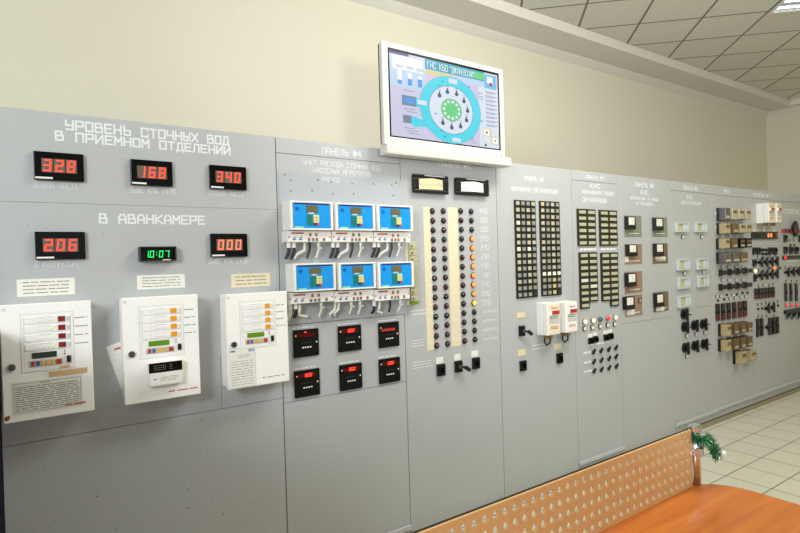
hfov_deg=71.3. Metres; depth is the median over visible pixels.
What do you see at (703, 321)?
switch
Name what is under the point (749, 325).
relay
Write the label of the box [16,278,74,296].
paper note
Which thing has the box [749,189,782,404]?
control panel
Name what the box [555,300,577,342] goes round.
boxes
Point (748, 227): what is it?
plug
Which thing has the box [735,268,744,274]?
switch
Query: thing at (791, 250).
switch
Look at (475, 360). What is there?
switch
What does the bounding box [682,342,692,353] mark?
switch
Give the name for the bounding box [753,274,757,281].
switch
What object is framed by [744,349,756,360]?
relay
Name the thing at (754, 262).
switch
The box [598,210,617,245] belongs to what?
block
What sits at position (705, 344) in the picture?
switch
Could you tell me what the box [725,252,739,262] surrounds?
plug
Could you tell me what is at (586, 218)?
block
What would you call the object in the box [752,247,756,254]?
switch
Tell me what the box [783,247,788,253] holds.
switch
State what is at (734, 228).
plug
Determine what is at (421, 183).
meter
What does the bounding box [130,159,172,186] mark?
display
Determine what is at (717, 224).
socket
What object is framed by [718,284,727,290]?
switch
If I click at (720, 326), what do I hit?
socket
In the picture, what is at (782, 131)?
wall
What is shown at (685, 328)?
switch
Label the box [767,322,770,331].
switch
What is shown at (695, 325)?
switch
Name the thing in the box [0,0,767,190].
wall
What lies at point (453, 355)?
control panel
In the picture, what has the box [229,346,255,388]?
print
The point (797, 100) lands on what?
trim
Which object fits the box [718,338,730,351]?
relay
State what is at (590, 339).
switch
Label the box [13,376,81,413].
print
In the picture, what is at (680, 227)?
module
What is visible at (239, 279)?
print
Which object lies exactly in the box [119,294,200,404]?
control box
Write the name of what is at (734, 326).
relay
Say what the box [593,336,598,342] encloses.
switch
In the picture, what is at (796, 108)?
trim
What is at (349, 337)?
process regulator
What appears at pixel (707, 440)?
tinsel garland
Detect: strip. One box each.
[424,210,432,346]
[449,207,459,342]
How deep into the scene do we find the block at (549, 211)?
4.06 m
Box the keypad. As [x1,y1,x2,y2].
[147,359,182,386]
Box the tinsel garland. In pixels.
[680,427,725,464]
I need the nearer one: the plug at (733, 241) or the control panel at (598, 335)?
the control panel at (598, 335)
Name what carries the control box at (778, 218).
attached to the control panel at (764, 258)
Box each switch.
[436,363,445,376]
[454,360,470,372]
[472,357,479,368]
[518,325,532,336]
[519,360,526,370]
[554,343,562,363]
[588,337,593,343]
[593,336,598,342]
[603,334,609,340]
[680,308,691,320]
[681,321,691,332]
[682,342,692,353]
[691,320,701,331]
[691,340,701,351]
[700,318,709,329]
[700,338,710,349]
[718,269,727,275]
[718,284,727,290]
[727,269,736,274]
[727,283,736,289]
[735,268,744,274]
[735,282,744,288]
[743,267,751,273]
[743,282,751,287]
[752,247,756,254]
[752,259,756,266]
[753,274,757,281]
[756,247,761,254]
[759,257,763,266]
[759,270,763,279]
[765,257,768,266]
[765,270,768,279]
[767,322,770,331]
[768,247,773,254]
[770,257,773,266]
[770,269,773,278]
[771,302,775,311]
[773,247,777,254]
[783,235,787,241]
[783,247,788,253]
[789,247,793,253]
[794,247,799,253]
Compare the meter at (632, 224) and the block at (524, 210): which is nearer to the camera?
the block at (524, 210)
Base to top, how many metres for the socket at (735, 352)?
0.137 m
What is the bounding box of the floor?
[430,388,799,532]
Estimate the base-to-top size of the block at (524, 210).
0.684 m
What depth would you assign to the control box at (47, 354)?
2.19 m
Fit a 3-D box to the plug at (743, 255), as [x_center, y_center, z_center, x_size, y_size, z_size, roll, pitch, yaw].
[3.478,-0.097,5.697,0.148,0.110,0.086,-2,1,-35]
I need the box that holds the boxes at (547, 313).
[536,301,559,345]
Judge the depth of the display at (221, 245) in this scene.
2.70 m
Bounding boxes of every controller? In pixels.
[282,201,333,259]
[285,263,335,320]
[326,203,375,258]
[329,262,375,316]
[368,205,412,257]
[368,261,413,313]
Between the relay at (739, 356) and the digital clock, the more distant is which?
the relay at (739, 356)
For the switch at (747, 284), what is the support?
attached to the control panel at (732, 284)
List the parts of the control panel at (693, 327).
plate, kick plate, rail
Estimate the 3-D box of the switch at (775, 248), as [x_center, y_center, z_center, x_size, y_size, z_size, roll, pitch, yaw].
[4.209,-0.174,6.242,0.068,0.080,0.035,-2,1,-35]
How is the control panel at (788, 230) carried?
on the floor
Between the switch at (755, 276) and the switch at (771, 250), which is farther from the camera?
the switch at (771, 250)
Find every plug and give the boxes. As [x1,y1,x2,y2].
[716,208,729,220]
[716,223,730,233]
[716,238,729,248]
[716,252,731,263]
[724,208,737,220]
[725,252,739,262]
[727,238,737,248]
[730,223,738,233]
[732,238,744,248]
[734,224,745,233]
[737,209,743,219]
[740,252,747,261]
[742,209,750,219]
[745,224,751,232]
[745,238,751,247]
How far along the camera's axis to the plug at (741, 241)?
5.62 m
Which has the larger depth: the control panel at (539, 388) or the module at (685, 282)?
the module at (685, 282)
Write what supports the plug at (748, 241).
attached to the control panel at (732, 284)
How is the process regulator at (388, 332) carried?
attached to the control panel at (347, 464)
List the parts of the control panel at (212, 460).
plate, plate, plate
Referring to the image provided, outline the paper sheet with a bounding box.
[106,342,121,389]
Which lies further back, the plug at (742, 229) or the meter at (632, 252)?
the plug at (742, 229)
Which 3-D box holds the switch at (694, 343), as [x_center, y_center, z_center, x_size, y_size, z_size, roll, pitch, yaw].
[2.772,0.743,5.211,0.102,0.112,0.052,-2,1,-35]
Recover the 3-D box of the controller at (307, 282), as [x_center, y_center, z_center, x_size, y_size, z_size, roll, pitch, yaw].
[-0.471,0.130,2.905,0.261,0.291,0.104,-2,1,-35]
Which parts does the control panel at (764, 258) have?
plate, kick plate, rail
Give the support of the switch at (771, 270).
attached to the control panel at (764, 258)
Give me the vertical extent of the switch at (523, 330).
0.072 m
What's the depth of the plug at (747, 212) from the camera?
5.70 m
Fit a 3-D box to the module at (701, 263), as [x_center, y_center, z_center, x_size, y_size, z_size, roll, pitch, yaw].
[2.877,-0.024,5.307,0.198,0.106,0.030,-2,1,-35]
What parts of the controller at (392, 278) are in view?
panel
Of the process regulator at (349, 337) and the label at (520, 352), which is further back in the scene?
the label at (520, 352)
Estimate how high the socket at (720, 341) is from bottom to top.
0.122 m
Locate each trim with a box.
[348,0,768,117]
[394,0,799,111]
[417,387,799,532]
[766,106,799,117]
[790,98,799,105]
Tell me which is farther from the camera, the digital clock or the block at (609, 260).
the block at (609, 260)
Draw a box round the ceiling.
[502,0,799,99]
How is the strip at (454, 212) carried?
attached to the control panel at (453, 355)
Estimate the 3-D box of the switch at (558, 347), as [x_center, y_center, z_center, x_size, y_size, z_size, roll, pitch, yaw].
[1.174,0.640,4.097,0.079,0.147,0.036,-2,1,-35]
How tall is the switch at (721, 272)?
0.063 m
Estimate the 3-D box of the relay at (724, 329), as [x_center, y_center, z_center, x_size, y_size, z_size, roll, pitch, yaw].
[3.198,0.625,5.491,0.096,0.120,0.086,-2,1,-35]
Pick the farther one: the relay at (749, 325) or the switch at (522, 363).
the relay at (749, 325)
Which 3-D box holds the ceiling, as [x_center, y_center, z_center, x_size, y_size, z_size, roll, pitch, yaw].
[2.713,-2.486,1.999,13.280,0.080,7.100,-2,1,-35]
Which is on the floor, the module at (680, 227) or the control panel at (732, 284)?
the control panel at (732, 284)
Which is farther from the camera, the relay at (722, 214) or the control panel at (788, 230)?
the control panel at (788, 230)
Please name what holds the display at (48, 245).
attached to the control panel at (212, 460)
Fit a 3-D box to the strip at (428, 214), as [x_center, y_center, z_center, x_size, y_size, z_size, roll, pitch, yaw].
[0.176,0.063,3.422,0.054,0.858,0.001,-2,1,-35]
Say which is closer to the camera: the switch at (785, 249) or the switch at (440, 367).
the switch at (440, 367)
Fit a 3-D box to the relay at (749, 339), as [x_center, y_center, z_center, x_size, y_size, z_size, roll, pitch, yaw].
[3.572,0.769,5.752,0.106,0.113,0.086,-2,1,-35]
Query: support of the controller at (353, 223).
attached to the control panel at (347, 464)
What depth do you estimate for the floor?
4.43 m
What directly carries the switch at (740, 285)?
attached to the control panel at (732, 284)
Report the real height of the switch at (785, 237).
0.081 m
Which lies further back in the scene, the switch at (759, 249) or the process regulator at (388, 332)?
the switch at (759, 249)
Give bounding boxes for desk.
[418,423,799,532]
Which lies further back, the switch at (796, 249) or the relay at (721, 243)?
the switch at (796, 249)
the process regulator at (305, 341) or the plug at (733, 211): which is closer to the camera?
the process regulator at (305, 341)
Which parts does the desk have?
post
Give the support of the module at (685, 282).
attached to the control panel at (693, 327)
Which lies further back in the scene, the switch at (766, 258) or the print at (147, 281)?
the switch at (766, 258)
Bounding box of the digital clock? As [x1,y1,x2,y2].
[138,246,176,260]
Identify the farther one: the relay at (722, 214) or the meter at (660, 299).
the relay at (722, 214)
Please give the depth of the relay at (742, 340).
5.62 m
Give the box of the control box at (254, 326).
[220,291,288,389]
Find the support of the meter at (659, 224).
attached to the control panel at (646, 338)
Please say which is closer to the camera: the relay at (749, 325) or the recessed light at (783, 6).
the recessed light at (783, 6)
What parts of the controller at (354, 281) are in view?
panel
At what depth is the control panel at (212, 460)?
2.48 m
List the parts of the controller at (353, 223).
panel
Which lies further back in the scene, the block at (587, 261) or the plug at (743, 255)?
the plug at (743, 255)
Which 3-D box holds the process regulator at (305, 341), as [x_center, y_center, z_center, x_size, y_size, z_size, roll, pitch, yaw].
[-0.495,0.396,2.940,0.144,0.157,0.014,-2,1,-35]
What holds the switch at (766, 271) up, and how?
attached to the control panel at (764, 258)
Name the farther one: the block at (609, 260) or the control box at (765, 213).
the control box at (765, 213)
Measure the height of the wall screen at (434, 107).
0.636 m
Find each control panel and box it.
[0,106,286,532]
[275,137,411,532]
[400,158,504,532]
[495,163,578,498]
[571,170,625,470]
[617,175,674,453]
[669,181,717,433]
[710,185,754,418]
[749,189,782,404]
[776,192,799,393]
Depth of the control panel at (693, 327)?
5.22 m
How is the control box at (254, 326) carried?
attached to the control panel at (212, 460)
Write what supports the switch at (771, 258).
attached to the control panel at (764, 258)
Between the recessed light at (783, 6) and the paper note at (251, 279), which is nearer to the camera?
the paper note at (251, 279)
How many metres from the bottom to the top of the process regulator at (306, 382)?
0.153 m
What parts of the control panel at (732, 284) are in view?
plate, kick plate, rail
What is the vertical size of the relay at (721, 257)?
0.112 m
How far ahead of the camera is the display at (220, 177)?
2.70 m
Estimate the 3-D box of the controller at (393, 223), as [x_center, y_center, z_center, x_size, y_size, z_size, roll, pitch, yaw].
[-0.057,-0.198,3.200,0.256,0.296,0.104,-2,1,-35]
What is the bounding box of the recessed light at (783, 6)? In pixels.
[770,0,799,13]
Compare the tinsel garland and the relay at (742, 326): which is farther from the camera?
the relay at (742, 326)
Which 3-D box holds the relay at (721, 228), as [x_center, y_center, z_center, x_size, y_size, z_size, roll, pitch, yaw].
[3.190,-0.374,5.497,0.113,0.111,0.086,-2,1,-35]
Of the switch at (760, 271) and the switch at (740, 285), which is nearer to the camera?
the switch at (740, 285)
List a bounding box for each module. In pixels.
[674,222,688,232]
[676,259,690,270]
[676,277,690,288]
[677,294,691,307]
[694,222,707,232]
[695,258,708,269]
[696,275,709,287]
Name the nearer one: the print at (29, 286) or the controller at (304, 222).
the print at (29, 286)
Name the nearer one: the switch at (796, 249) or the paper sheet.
the paper sheet
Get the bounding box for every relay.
[718,323,730,335]
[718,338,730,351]
[726,322,738,334]
[726,337,738,349]
[733,322,745,332]
[733,336,745,348]
[733,349,746,364]
[740,321,752,331]
[740,335,752,346]
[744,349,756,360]
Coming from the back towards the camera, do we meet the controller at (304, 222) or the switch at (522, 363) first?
the switch at (522, 363)
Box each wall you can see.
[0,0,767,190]
[766,111,799,194]
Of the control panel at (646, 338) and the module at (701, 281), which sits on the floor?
the control panel at (646, 338)
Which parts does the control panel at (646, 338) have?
plate, plate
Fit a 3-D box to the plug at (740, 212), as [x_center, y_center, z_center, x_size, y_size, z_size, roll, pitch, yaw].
[3.432,-0.530,5.669,0.116,0.113,0.086,-2,1,-35]
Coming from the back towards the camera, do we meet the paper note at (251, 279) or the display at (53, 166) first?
the paper note at (251, 279)
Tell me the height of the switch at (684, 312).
0.112 m
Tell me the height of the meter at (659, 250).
0.178 m
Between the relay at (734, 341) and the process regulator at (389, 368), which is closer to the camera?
the process regulator at (389, 368)
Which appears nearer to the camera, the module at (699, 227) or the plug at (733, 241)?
the module at (699, 227)
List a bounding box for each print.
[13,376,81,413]
[23,280,68,293]
[142,276,180,286]
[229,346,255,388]
[235,275,266,284]
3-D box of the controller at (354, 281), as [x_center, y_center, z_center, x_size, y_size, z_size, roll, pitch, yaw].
[-0.267,0.124,3.048,0.265,0.290,0.104,-2,1,-35]
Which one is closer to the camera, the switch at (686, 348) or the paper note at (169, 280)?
the paper note at (169, 280)
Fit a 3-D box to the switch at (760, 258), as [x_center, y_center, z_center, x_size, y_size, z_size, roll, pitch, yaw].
[3.911,-0.046,6.029,0.060,0.110,0.026,-2,1,-35]
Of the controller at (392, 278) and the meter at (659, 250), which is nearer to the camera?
the controller at (392, 278)
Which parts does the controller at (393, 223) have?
panel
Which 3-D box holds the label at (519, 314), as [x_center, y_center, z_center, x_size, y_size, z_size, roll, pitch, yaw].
[0.842,0.339,3.887,0.079,0.038,0.004,-2,1,-35]
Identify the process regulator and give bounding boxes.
[293,326,318,357]
[294,366,319,397]
[337,322,361,351]
[339,360,362,390]
[378,319,398,347]
[378,355,399,383]
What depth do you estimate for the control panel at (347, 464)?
3.07 m
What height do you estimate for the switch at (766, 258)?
0.110 m
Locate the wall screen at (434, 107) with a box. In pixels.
[378,41,510,167]
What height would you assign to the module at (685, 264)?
0.104 m
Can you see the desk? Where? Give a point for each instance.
(694, 506)
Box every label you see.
[517,312,524,317]
[517,349,525,355]
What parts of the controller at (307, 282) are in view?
panel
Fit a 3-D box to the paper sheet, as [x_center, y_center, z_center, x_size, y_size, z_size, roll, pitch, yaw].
[-1.194,0.419,2.451,0.174,0.235,0.005,-2,1,-35]
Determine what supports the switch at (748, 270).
attached to the control panel at (732, 284)
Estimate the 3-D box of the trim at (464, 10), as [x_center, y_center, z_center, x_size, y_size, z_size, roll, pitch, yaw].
[2.684,-2.446,2.241,13.510,0.162,7.530,-2,1,-35]
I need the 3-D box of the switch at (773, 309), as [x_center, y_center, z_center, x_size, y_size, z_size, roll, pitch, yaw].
[4.152,0.454,6.193,0.060,0.110,0.026,-2,1,-35]
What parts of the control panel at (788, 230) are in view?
plate, kick plate, rail, oval knob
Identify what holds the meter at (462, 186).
attached to the control panel at (453, 355)
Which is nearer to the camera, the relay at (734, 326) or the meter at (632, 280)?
the meter at (632, 280)
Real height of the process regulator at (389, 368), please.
0.155 m
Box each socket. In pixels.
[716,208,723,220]
[716,223,718,233]
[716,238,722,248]
[716,252,724,263]
[718,323,724,335]
[718,338,724,351]
[733,349,738,363]
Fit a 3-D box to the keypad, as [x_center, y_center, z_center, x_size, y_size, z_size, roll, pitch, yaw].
[-1.021,0.463,2.424,0.138,0.102,0.037,-2,1,-35]
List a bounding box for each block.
[514,200,537,298]
[539,201,561,295]
[576,209,595,245]
[578,252,597,308]
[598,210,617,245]
[600,252,618,306]
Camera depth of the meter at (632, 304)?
4.63 m
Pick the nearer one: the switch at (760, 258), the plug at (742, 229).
the plug at (742, 229)
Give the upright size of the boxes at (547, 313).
0.312 m
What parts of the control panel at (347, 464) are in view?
plate, plate, plate, plate, rail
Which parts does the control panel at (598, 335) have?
plate, kick plate, rail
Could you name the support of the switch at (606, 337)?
attached to the control panel at (598, 335)
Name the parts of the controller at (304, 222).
panel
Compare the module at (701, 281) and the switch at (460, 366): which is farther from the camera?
the module at (701, 281)
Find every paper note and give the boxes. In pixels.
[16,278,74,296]
[137,274,184,289]
[231,273,269,287]
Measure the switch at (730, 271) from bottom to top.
0.065 m
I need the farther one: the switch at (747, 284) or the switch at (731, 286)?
the switch at (747, 284)
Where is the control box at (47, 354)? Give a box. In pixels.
[0,300,93,423]
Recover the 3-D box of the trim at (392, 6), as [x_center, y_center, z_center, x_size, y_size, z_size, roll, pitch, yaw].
[0.542,-2.291,5.293,13.510,0.075,0.070,-2,1,-35]
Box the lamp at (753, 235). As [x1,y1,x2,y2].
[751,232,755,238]
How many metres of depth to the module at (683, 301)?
5.10 m
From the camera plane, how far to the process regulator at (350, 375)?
3.09 m
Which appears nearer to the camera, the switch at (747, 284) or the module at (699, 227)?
the module at (699, 227)
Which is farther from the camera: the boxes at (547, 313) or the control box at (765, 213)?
the control box at (765, 213)
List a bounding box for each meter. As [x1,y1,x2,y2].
[412,174,448,194]
[454,177,488,196]
[622,294,641,316]
[624,215,641,236]
[624,244,641,263]
[624,271,642,293]
[652,217,667,236]
[652,243,667,263]
[653,291,668,311]
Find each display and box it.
[33,151,83,181]
[34,232,85,259]
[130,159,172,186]
[209,165,246,190]
[210,234,247,256]
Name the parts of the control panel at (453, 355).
terminal strip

